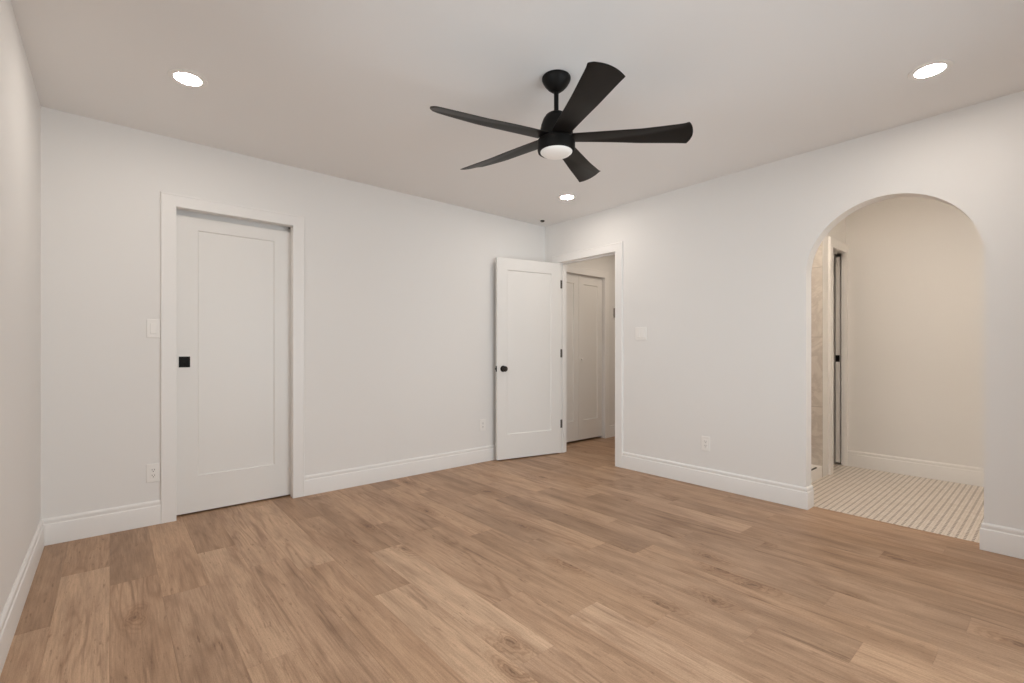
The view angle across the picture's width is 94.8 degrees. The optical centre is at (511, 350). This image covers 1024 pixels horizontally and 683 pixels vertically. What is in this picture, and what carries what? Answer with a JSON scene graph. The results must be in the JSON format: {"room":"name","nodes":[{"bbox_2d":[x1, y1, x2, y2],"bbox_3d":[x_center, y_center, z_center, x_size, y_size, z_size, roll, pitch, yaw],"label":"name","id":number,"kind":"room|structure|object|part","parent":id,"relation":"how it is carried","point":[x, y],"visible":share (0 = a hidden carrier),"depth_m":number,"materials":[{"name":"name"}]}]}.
{"room":"empty bedroom","nodes":[
{"label":"empty bedroom","id":0,"kind":"room"},
{"bbox_2d":[0,0,40,615],"bbox_3d":[-1.249,-0.141,0.921,0.105,2.482,4.473,0,0,-40],"label":"wall","id":1,"kind":"structure","parent":0,"point":[20,107],"depth_m":2.02,"materials":[{"name":"white paint"}]},
{"bbox_2d":[0,519,43,674],"bbox_3d":[-1.237,1.025,1.000,0.016,0.150,4.368,0,0,-40],"label":"baseboard","id":2,"kind":"structure","parent":1,"relation":"attached to","point":[11,613],"depth_m":1.94,"materials":[{"name":"white paint"}]},
{"bbox_2d":[41,106,614,518],"bbox_3d":[-0.440,-0.141,4.633,6.155,2.482,0.125,0,0,-40],"label":"wall","id":3,"kind":"structure","parent":0,"point":[400,288],"depth_m":3.59,"materials":[{"name":"white paint"}]},
{"bbox_2d":[146,463,159,482],"bbox_3d":[-2.273,0.772,2.982,0.070,0.117,0.009,0,0,-40],"label":"power outlet","id":4,"kind":"object","parent":3,"relation":"attached to","point":[152,470],"visible":1,"depth_m":2.98,"materials":[{"name":"white plastic"}]},
{"bbox_2d":[150,467,156,478],"bbox_3d":[-2.272,0.772,2.980,0.034,0.067,0.004,0,0,-40],"label":"receptacle","id":5,"kind":"object","parent":4,"relation":"attached to","point":[153,470],"depth_m":2.98,"materials":[{"name":"grey plastic"}]},
{"bbox_2d":[147,319,159,337],"bbox_3d":[-2.271,-0.143,2.981,0.070,0.117,0.012,0,0,-40],"label":"light switch","id":6,"kind":"object","parent":3,"relation":"attached to","point":[153,325],"visible":1,"depth_m":2.98,"materials":[{"name":"white plastic"}]},
{"bbox_2d":[176,214,289,514],"bbox_3d":[-1.958,0.092,3.356,0.723,1.992,0.039,0,0,-40],"label":"door","id":7,"kind":"structure","parent":3,"relation":"in","point":[233,279],"depth_m":3.32,"materials":[{"name":"white paint"}]},
{"bbox_3d":[-2.185,0.073,3.139,0.062,0.072,0.004,0,0,-40],"label":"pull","id":8,"kind":"part","parent":7,"relation":"part of","materials":[{"name":"black metal"}]},
{"bbox_2d":[161,191,304,523],"bbox_3d":[-1.949,0.042,3.333,0.875,2.117,0.144,0,0,-40],"label":"door frame","id":9,"kind":"structure","parent":3,"relation":"attached to","point":[169,201],"depth_m":3.21,"materials":[{"name":"white paint"}]},
{"bbox_2d":[42,444,495,545],"bbox_3d":[-1.141,1.025,3.943,3.983,0.150,0.016,0,0,-40],"label":"baseboard","id":10,"kind":"structure","parent":3,"relation":"attached to","point":[59,529],"depth_m":3.61,"materials":[{"name":"white paint"}]},
{"bbox_2d":[480,419,485,430],"bbox_3d":[-0.290,0.736,4.673,0.070,0.117,0.009,0,0,-40],"label":"power outlet","id":11,"kind":"object","parent":3,"relation":"attached to","point":[482,421],"visible":1,"depth_m":4.67,"materials":[{"name":"white plastic"}]},
{"bbox_2d":[566,273,601,441],"bbox_3d":[0.804,0.079,5.675,0.877,1.990,0.061,0,0,-40],"label":"door","id":12,"kind":"structure","parent":3,"relation":"in","point":[583,293],"depth_m":5.72,"materials":[{"name":"white paint"}]},
{"bbox_2d":[566,265,608,437],"bbox_3d":[0.796,0.049,5.686,1.056,2.102,0.126,0,0,-40],"label":"door frame","id":13,"kind":"structure","parent":3,"relation":"attached to","point":[571,269],"depth_m":5.94,"materials":[{"name":"white paint"}]},
{"bbox_2d":[609,425,614,436],"bbox_3d":[1.584,1.025,6.290,0.926,0.150,0.016,0,0,-40],"label":"baseboard","id":14,"kind":"structure","parent":3,"relation":"attached to","point":[611,427],"depth_m":6.03,"materials":[{"name":"white paint"}]},
{"bbox_2d":[0,437,1023,682],"bbox_3d":[0.907,1.115,3.292,6.254,0.030,5.070,0,0,-40],"label":"floor","id":15,"kind":"structure","parent":0,"point":[573,565],"depth_m":2.19,"materials":[{"name":"brown wood"}]},
{"bbox_2d":[811,464,821,482],"bbox_3d":[2.307,1.050,3.843,0.920,0.100,0.128,0,0,-40],"label":"shower curb","id":16,"kind":"object","parent":15,"relation":"on","point":[816,474],"visible":0.24,"depth_m":4.01,"materials":[{"name":"beige tile"}]},
{"bbox_2d":[11,0,1023,226],"bbox_3d":[0.848,-1.432,3.205,6.260,0.100,5.225,0,0,-40],"label":"ceiling","id":17,"kind":"structure","parent":0,"point":[345,89],"depth_m":2.38,"materials":[{"name":"white paint"}]},
{"bbox_2d":[167,69,207,87],"bbox_3d":[-1.643,-1.379,2.386,0.171,0.005,0.171,0,0,-40],"label":"recessed light","id":18,"kind":"object","parent":17,"relation":"in","point":[184,77],"visible":1,"depth_m":2.38,"materials":[{"name":"white plastic"}]},
{"bbox_2d":[430,61,692,181],"bbox_3d":[0.186,-1.184,2.384,1.268,0.396,1.265,0,0,-40],"label":"ceiling fan","id":19,"kind":"object","parent":17,"relation":"hanging from","point":[557,139],"visible":1,"depth_m":2.30,"materials":[{"name":"black metal"}]},
{"bbox_3d":[-0.106,-1.061,2.204,0.589,0.053,0.141,0,0,-32],"label":"blade","id":20,"kind":"part","parent":19,"relation":"part of","materials":[{"name":"black wood"}]},
{"bbox_3d":[-0.044,-1.093,2.639,0.589,0.051,0.141,0,0,40],"label":"blade","id":21,"kind":"part","parent":19,"relation":"part of","materials":[{"name":"black wood"}]},
{"bbox_3d":[0.389,-1.097,2.713,0.141,0.046,0.589,0,0,22],"label":"blade","id":22,"kind":"part","parent":19,"relation":"part of","materials":[{"name":"black wood"}]},
{"bbox_3d":[0.288,-1.049,2.010,0.141,0.053,0.589,0,0,-14],"label":"blade","id":23,"kind":"part","parent":19,"relation":"part of","materials":[{"name":"black wood"}]},
{"bbox_3d":[0.594,-1.069,2.325,0.589,0.042,0.141,0,0,4],"label":"blade","id":24,"kind":"part","parent":19,"relation":"part of","materials":[{"name":"black wood"}]},
{"bbox_2d":[557,194,576,199],"bbox_3d":[0.493,-1.379,4.223,0.171,0.005,0.171,0,0,-40],"label":"recessed light","id":25,"kind":"object","parent":17,"relation":"in","point":[563,196],"visible":1,"depth_m":4.22,"materials":[{"name":"white plastic"}]},
{"bbox_2d":[907,59,953,79],"bbox_3d":[2.056,-1.379,2.314,0.171,0.005,0.171,0,0,-40],"label":"recessed light","id":26,"kind":"object","parent":17,"relation":"in","point":[934,68],"visible":1,"depth_m":2.30,"materials":[{"name":"white plastic"}]},
{"bbox_2d":[545,90,1023,529],"bbox_3d":[1.827,-0.141,3.614,0.105,2.482,4.368,0,0,-40],"label":"wall","id":27,"kind":"structure","parent":0,"point":[717,271],"depth_m":3.45,"materials":[{"name":"white paint"}]},
{"bbox_2d":[495,257,561,459],"bbox_3d":[0.204,0.076,4.864,0.814,2.024,0.111,0,0,-28],"label":"door","id":28,"kind":"structure","parent":27,"relation":"in","point":[528,351],"depth_m":4.86,"materials":[{"name":"white paint"}]},
{"bbox_2d":[552,242,622,467],"bbox_3d":[0.783,0.034,4.823,0.124,2.132,0.922,0,0,-40],"label":"door frame","id":29,"kind":"structure","parent":27,"relation":"attached to","point":[617,247],"depth_m":4.49,"materials":[{"name":"white paint"}]},
{"bbox_2d":[635,327,646,339],"bbox_3d":[1.174,-0.158,4.289,0.012,0.117,0.117,0,0,-40],"label":"light switch","id":30,"kind":"object","parent":27,"relation":"attached to","point":[640,332],"visible":1,"depth_m":4.28,"materials":[{"name":"white plastic"}]},
{"bbox_2d":[702,436,709,450],"bbox_3d":[1.574,0.753,3.823,0.009,0.117,0.070,0,0,-40],"label":"power outlet","id":31,"kind":"object","parent":27,"relation":"attached to","point":[705,440],"visible":1,"depth_m":3.82,"materials":[{"name":"white plastic"}]},
{"bbox_2d":[704,439,707,447],"bbox_3d":[1.572,0.753,3.822,0.004,0.067,0.034,0,0,-40],"label":"receptacle","id":32,"kind":"object","parent":31,"relation":"attached to","point":[705,440],"depth_m":3.82,"materials":[{"name":"grey plastic"}]},
{"bbox_2d":[622,452,1023,558],"bbox_3d":[1.821,1.025,3.609,0.121,0.150,4.368,0,0,-40],"label":"baseboard","id":33,"kind":"structure","parent":27,"relation":"attached to","point":[1003,540],"depth_m":3.51,"materials":[{"name":"white paint"}]},
{"bbox_2d":[811,217,845,476],"bbox_3d":[2.457,-0.141,4.469,1.961,2.482,0.890,0,0,-40],"label":"wall","id":34,"kind":"structure","parent":0,"point":[817,266],"depth_m":4.14,"materials":[{"name":"grey stone"}]},
{"bbox_2d":[828,237,847,474],"bbox_3d":[2.981,0.042,4.397,0.527,2.117,0.138,0,0,-40],"label":"door frame","id":35,"kind":"structure","parent":34,"relation":"attached to","point":[840,246],"depth_m":4.50,"materials":[{"name":"white paint"}]},
{"bbox_2d":[836,257,840,462],"bbox_3d":[3.329,0.083,4.707,0.464,1.990,0.036,0,0,-40],"label":"door","id":36,"kind":"structure","parent":34,"relation":"in","point":[838,259],"depth_m":4.56,"materials":[{"name":"white paint"}]},
{"bbox_2d":[846,197,983,467],"bbox_3d":[3.896,-0.141,3.811,0.105,2.482,1.980,0,0,-40],"label":"wall","id":37,"kind":"structure","parent":0,"point":[916,264],"depth_m":4.14,"materials":[{"name":"white paint"}]},
{"bbox_2d":[847,450,983,486],"bbox_3d":[3.850,1.025,3.771,0.016,0.150,1.980,0,0,-40],"label":"baseboard","id":38,"kind":"structure","parent":37,"relation":"attached to","point":[962,474],"depth_m":4.11,"materials":[{"name":"white paint"}]}
]}

